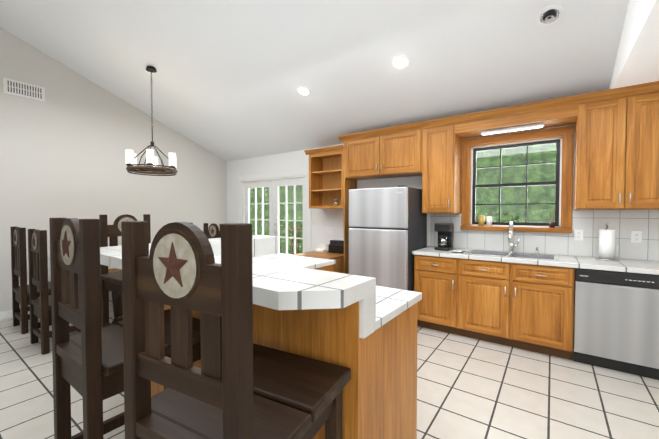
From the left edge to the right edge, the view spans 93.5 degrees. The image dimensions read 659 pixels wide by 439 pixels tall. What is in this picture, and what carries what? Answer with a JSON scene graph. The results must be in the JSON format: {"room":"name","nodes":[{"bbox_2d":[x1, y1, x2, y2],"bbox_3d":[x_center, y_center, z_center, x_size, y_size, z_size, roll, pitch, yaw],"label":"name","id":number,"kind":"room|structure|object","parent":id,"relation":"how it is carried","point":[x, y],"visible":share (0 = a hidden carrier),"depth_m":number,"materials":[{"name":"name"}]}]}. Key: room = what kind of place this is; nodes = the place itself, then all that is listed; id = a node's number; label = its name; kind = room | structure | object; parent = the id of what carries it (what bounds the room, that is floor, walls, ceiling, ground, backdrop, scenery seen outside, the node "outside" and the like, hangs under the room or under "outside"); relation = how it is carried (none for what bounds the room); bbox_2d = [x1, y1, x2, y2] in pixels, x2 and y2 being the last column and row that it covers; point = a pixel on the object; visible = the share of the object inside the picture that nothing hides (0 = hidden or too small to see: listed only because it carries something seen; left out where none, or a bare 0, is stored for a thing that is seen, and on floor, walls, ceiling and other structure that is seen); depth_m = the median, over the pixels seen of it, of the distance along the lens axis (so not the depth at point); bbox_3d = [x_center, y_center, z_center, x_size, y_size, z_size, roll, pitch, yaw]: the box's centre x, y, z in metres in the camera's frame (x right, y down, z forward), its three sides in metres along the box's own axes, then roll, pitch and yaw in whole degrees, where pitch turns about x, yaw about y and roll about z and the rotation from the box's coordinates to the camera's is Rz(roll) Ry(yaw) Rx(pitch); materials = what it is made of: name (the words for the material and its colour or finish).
{"room":"dining room and kitchen","nodes":[
{"label":"dining room and kitchen","id":0,"kind":"room"},
{"bbox_2d":[0,28,226,311],"bbox_3d":[-4.439,-0.837,3.732,0.150,4.242,7.400,1,2,36],"label":"wall","id":1,"kind":"structure","parent":0,"point":[69,140],"depth_m":4.60,"materials":[{"name":"grey paint"}]},
{"bbox_2d":[3,77,44,100],"bbox_3d":[-4.044,-1.721,4.116,0.016,0.190,0.400,1,2,36],"label":"air vent","id":2,"kind":"object","parent":1,"relation":"in","point":[19,88],"visible":1,"depth_m":4.10,"materials":[{"name":"white metal"}]},
{"bbox_2d":[0,292,111,319],"bbox_3d":[-4.370,1.235,3.734,0.019,0.100,7.399,1,2,36],"label":"baseboard","id":3,"kind":"structure","parent":1,"relation":"attached to","point":[6,314],"depth_m":4.00,"materials":[{"name":"white"}]},
{"bbox_2d":[0,0,628,160],"bbox_3d":[-1.897,-2.003,1.875,6.410,1.859,7.700,1,2,36],"label":"ceiling","id":4,"kind":"structure","parent":0,"point":[229,78],"depth_m":3.36,"materials":[{"name":"white paint"}]},
{"bbox_2d":[125,66,177,175],"bbox_3d":[-2.338,-1.302,4.082,0.594,1.388,0.636,1,2,36],"label":"chandelier","id":5,"kind":"object","parent":4,"relation":"hanging from","point":[151,161],"visible":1,"depth_m":4.02,"materials":[{"name":"black metal"}]},
{"bbox_2d":[297,86,309,95],"bbox_3d":[-0.323,-1.608,3.880,0.170,0.068,0.162,1,2,36],"label":"recessed light","id":6,"kind":"object","parent":4,"relation":"in","point":[303,90],"visible":1,"depth_m":3.87,"materials":[{"name":"white"}]},
{"bbox_2d":[392,55,408,68],"bbox_3d":[0.717,-1.589,3.133,0.170,0.068,0.162,1,2,36],"label":"recessed light","id":7,"kind":"object","parent":4,"relation":"in","point":[400,61],"visible":1,"depth_m":3.12,"materials":[{"name":"white plastic"}]},
{"bbox_2d":[536,5,562,25],"bbox_3d":[1.704,-1.573,2.399,0.170,0.079,0.162,1,2,36],"label":"recessed light","id":8,"kind":"object","parent":4,"relation":"in","point":[549,15],"visible":1,"depth_m":2.38,"materials":[{"name":"white metal"}]},
{"bbox_2d":[0,298,658,438],"bbox_3d":[-1.041,1.405,1.345,8.520,0.120,7.700,1,2,36],"label":"floor","id":9,"kind":"structure","parent":0,"point":[469,388],"depth_m":2.33,"materials":[{"name":"tile"}]},
{"bbox_2d":[10,226,69,334],"bbox_3d":[-3.504,0.684,3.777,0.534,1.200,0.472,1,2,36],"label":"dining chair","id":10,"kind":"object","parent":9,"relation":"on","point":[20,294],"visible":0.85,"depth_m":3.54,"materials":[{"name":"brown wood"}]},
{"bbox_2d":[28,229,80,354],"bbox_3d":[-2.814,0.696,3.281,0.534,1.200,0.472,1,2,36],"label":"dining chair","id":11,"kind":"object","parent":9,"relation":"on","point":[40,307],"visible":0.58,"depth_m":3.05,"materials":[{"name":"brown wood"}]},
{"bbox_2d":[108,266,122,322],"bbox_3d":[-2.713,0.885,4.197,1.700,0.776,1.050,1,2,36],"label":"dining table","id":12,"kind":"object","parent":9,"relation":"on","point":[117,305],"visible":0.12,"depth_m":3.42,"materials":[{"name":"brown wood"}]},
{"bbox_2d":[49,218,200,438],"bbox_3d":[-0.970,0.664,1.579,0.529,1.350,0.592,1,2,36],"label":"bar stool","id":13,"kind":"object","parent":9,"relation":"on","point":[88,363],"visible":0.73,"depth_m":1.33,"materials":[{"name":"brown wood"}]},
{"bbox_2d":[99,214,150,327],"bbox_3d":[-1.939,0.625,3.141,0.592,1.350,0.529,1,2,36],"label":"bar stool","id":14,"kind":"object","parent":9,"relation":"on","point":[111,281],"visible":0.27,"depth_m":3.11,"materials":[{"name":"brown wood"}]},
{"bbox_2d":[203,223,220,238],"bbox_3d":[-1.881,0.664,4.578,0.534,1.200,0.472,1,2,36],"label":"dining chair","id":15,"kind":"object","parent":9,"relation":"on","point":[213,231],"visible":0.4,"depth_m":4.71,"materials":[{"name":"brown wood"}]},
{"bbox_2d":[121,221,350,438],"bbox_3d":[-0.284,0.676,1.086,0.529,1.350,0.592,1,2,28],"label":"bar stool","id":16,"kind":"object","parent":9,"relation":"on","point":[239,384],"visible":0.98,"depth_m":0.87,"materials":[{"name":"brown wood"}]},
{"bbox_2d":[100,235,421,438],"bbox_3d":[-0.466,0.769,2.351,2.280,1.100,1.710,1,2,36],"label":"bar","id":17,"kind":"object","parent":9,"relation":"on","point":[363,329],"visible":0.52,"depth_m":1.39,"materials":[{"name":"brown wood"}]},
{"bbox_2d":[293,251,343,272],"bbox_3d":[-0.075,0.890,4.743,0.668,0.740,0.731,1,2,36],"label":"base cabinet","id":18,"kind":"object","parent":9,"relation":"on","point":[338,266],"visible":0.04,"depth_m":4.52,"materials":[{"name":"brown wood"}]},
{"bbox_2d":[316,240,343,253],"bbox_3d":[0.041,0.421,4.873,0.530,0.190,0.170,1,2,36],"label":"desk organizer","id":19,"kind":"object","parent":18,"relation":"on","point":[335,246],"visible":0.92,"depth_m":4.79,"materials":[{"name":"black plastic"}]},
{"bbox_2d":[344,121,423,273],"bbox_3d":[0.775,0.032,4.334,1.160,2.476,0.368,1,2,36],"label":"tall cabinet","id":20,"kind":"object","parent":9,"relation":"on","point":[396,151],"depth_m":4.16,"materials":[{"name":"brown wood"}]},
{"bbox_2d":[349,185,426,290],"bbox_3d":[0.769,0.435,4.071,0.780,1.683,0.722,1,2,36],"label":"fridge","id":21,"kind":"object","parent":9,"relation":"on","point":[388,232],"visible":0.71,"depth_m":3.74,"materials":[{"name":"grey metal"}]},
{"bbox_2d":[414,255,465,336],"bbox_3d":[1.399,0.848,3.742,0.569,0.872,0.603,1,2,36],"label":"base cabinet","id":22,"kind":"object","parent":9,"relation":"on","point":[441,281],"depth_m":3.48,"materials":[{"name":"brown wood"}]},
{"bbox_2d":[466,259,574,359],"bbox_3d":[1.946,0.858,3.349,1.065,0.872,0.603,1,2,36],"label":"base cabinet","id":23,"kind":"object","parent":9,"relation":"on","point":[529,307],"depth_m":3.04,"materials":[{"name":"brown wood"}]},
{"bbox_2d":[412,246,658,274],"bbox_3d":[2.506,0.410,2.927,3.335,0.040,0.620,1,2,36],"label":"countertop","id":24,"kind":"structure","parent":23,"relation":"on","point":[630,266],"depth_m":2.90,"materials":[{"name":"white tile"}]},
{"bbox_2d":[434,223,453,250],"bbox_3d":[1.402,0.205,3.778,0.188,0.325,0.210,1,2,36],"label":"coffee maker","id":25,"kind":"object","parent":24,"relation":"on","point":[445,236],"visible":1,"depth_m":3.71,"materials":[{"name":"black plastic"}]},
{"bbox_2d":[451,250,465,252],"bbox_3d":[1.479,0.365,3.548,0.130,0.018,0.180,1,2,36],"label":"cloth","id":26,"kind":"object","parent":24,"relation":"on","point":[454,251],"visible":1,"depth_m":3.50,"materials":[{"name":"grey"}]},
{"bbox_2d":[462,250,558,260],"bbox_3d":[1.921,0.456,3.318,0.850,0.168,0.430,1,2,36],"label":"double-bowl sink","id":27,"kind":"object","parent":24,"relation":"in","point":[516,255],"visible":0.25,"depth_m":3.37,"materials":[{"name":"silver metal"}]},
{"bbox_2d":[508,221,538,253],"bbox_3d":[2.116,0.199,3.388,0.287,0.358,0.219,1,2,36],"label":"faucet","id":28,"kind":"object","parent":24,"relation":"on","point":[511,242],"visible":0.94,"depth_m":3.40,"materials":[{"name":"silver metal"}]},
{"bbox_2d":[595,222,618,260],"bbox_3d":[2.670,0.206,2.983,0.170,0.363,0.170,1,2,36],"label":"paper towel holder","id":29,"kind":"object","parent":24,"relation":"on","point":[606,251],"visible":1,"depth_m":2.94,"materials":[{"name":"white paper"}]},
{"bbox_2d":[573,268,658,379],"bbox_3d":[2.615,0.872,2.854,0.588,0.870,0.600,1,2,36],"label":"dishwasher","id":30,"kind":"object","parent":9,"relation":"on","point":[616,321],"visible":0.96,"depth_m":2.63,"materials":[{"name":"grey metal"}]},
{"bbox_2d":[227,124,658,260],"bbox_3d":[1.163,-0.042,4.375,8.520,2.620,0.150,1,2,36],"label":"wall","id":31,"kind":"structure","parent":0,"point":[299,160],"depth_m":5.33,"materials":[{"name":"white paint"}]},
{"bbox_2d":[238,169,310,254],"bbox_3d":[-1.068,0.171,5.972,1.950,2.115,0.166,1,2,36],"label":"french door","id":32,"kind":"structure","parent":31,"relation":"attached to","point":[274,182],"depth_m":5.90,"materials":[{"name":"white wood"}]},
{"bbox_2d":[308,135,343,208],"bbox_3d":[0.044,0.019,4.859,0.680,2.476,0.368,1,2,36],"label":"wall shelf","id":33,"kind":"object","parent":31,"relation":"attached to","point":[326,164],"depth_m":4.98,"materials":[{"name":"brown wood"}]},
{"bbox_2d":[334,199,338,205],"bbox_3d":[0.105,-0.253,4.766,0.068,0.125,0.070,1,2,36],"label":"jar","id":34,"kind":"object","parent":33,"relation":"on","point":[336,201],"visible":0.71,"depth_m":4.74,"materials":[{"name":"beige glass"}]},
{"bbox_2d":[325,227,331,234],"bbox_3d":[-0.015,0.190,5.124,0.140,0.120,0.015,1,2,36],"label":"outlet","id":35,"kind":"object","parent":31,"relation":"attached to","point":[328,230],"visible":1,"depth_m":5.13,"materials":[{"name":"white plastic"}]},
{"bbox_2d":[424,117,455,212],"bbox_3d":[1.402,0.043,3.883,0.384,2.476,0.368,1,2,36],"label":"wall cabinet","id":36,"kind":"object","parent":31,"relation":"attached to","point":[439,134],"depth_m":3.70,"materials":[{"name":"brown wood"}]},
{"bbox_2d":[460,125,573,232],"bbox_3d":[2.129,-0.430,3.602,1.100,1.125,0.170,1,2,36],"label":"kitchen window","id":37,"kind":"structure","parent":31,"relation":"in","point":[562,138],"depth_m":3.56,"materials":[{"name":"brown wood"}]},
{"bbox_2d":[478,209,555,227],"bbox_3d":[2.131,-0.016,3.569,0.762,0.200,0.069,1,2,36],"label":"decorations","id":38,"kind":"object","parent":37,"relation":"on","point":[481,219],"depth_m":3.71,"materials":[{"name":"ceramic"},{"name":"glass"}]},
{"bbox_2d":[456,95,579,212],"bbox_3d":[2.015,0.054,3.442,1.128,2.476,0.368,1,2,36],"label":"valance","id":39,"kind":"object","parent":31,"relation":"attached to","point":[563,111],"depth_m":3.25,"materials":[{"name":"brown wood"}]},
{"bbox_2d":[430,210,658,260],"bbox_3d":[2.698,0.142,3.174,3.320,0.482,0.013,1,2,36],"label":"backsplash","id":40,"kind":"structure","parent":31,"relation":"attached to","point":[622,223],"depth_m":3.22,"materials":[{"name":"tile"}]},
{"bbox_2d":[574,229,582,240],"bbox_3d":[2.598,0.162,3.232,0.075,0.115,0.009,1,2,36],"label":"electrical outlet","id":41,"kind":"object","parent":40,"relation":"attached to","point":[578,235],"visible":1,"depth_m":3.23,"materials":[{"name":"white plastic"}]},
{"bbox_2d":[631,231,641,242],"bbox_3d":[2.951,0.169,2.978,0.075,0.115,0.009,1,2,36],"label":"electrical outlet","id":42,"kind":"object","parent":40,"relation":"attached to","point":[636,236],"visible":1,"depth_m":2.98,"materials":[{"name":"white plastic"}]},
{"bbox_2d":[580,81,658,209],"bbox_3d":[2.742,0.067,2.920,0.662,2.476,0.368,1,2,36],"label":"wall cabinet","id":43,"kind":"object","parent":31,"relation":"attached to","point":[616,163],"depth_m":2.77,"materials":[{"name":"brown wood"}]},
{"bbox_2d":[609,0,658,88],"bbox_3d":[0.656,-1.982,0.040,0.120,1.768,7.400,1,2,36],"label":"wall","id":44,"kind":"structure","parent":0,"point":[639,40],"depth_m":2.12,"materials":[{"name":"white paint"}]},
{"bbox_2d":[631,42,658,85],"bbox_3d":[1.562,-1.143,-0.590,2.110,0.120,7.700,1,2,36],"label":"ceiling","id":45,"kind":"structure","parent":0,"point":[648,72],"depth_m":2.41,"materials":[{"name":"white paint"}]},
{"label":"outside","id":46,"kind":"structure","parent":0,"visible":0},
{"bbox_2d":[282,226,302,254],"bbox_3d":[-0.458,0.790,6.922,3.400,1.110,2.040,1,2,36],"label":"deck","id":47,"kind":"object","parent":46,"point":[290,227],"depth_m":8.39,"materials":[{"name":"brown wood"}]},
{"bbox_2d":[250,143,555,253],"bbox_3d":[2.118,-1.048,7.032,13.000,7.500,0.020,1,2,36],"label":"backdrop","id":48,"kind":"structure","parent":46,"point":[513,174],"depth_m":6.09,"materials":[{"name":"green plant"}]}
]}

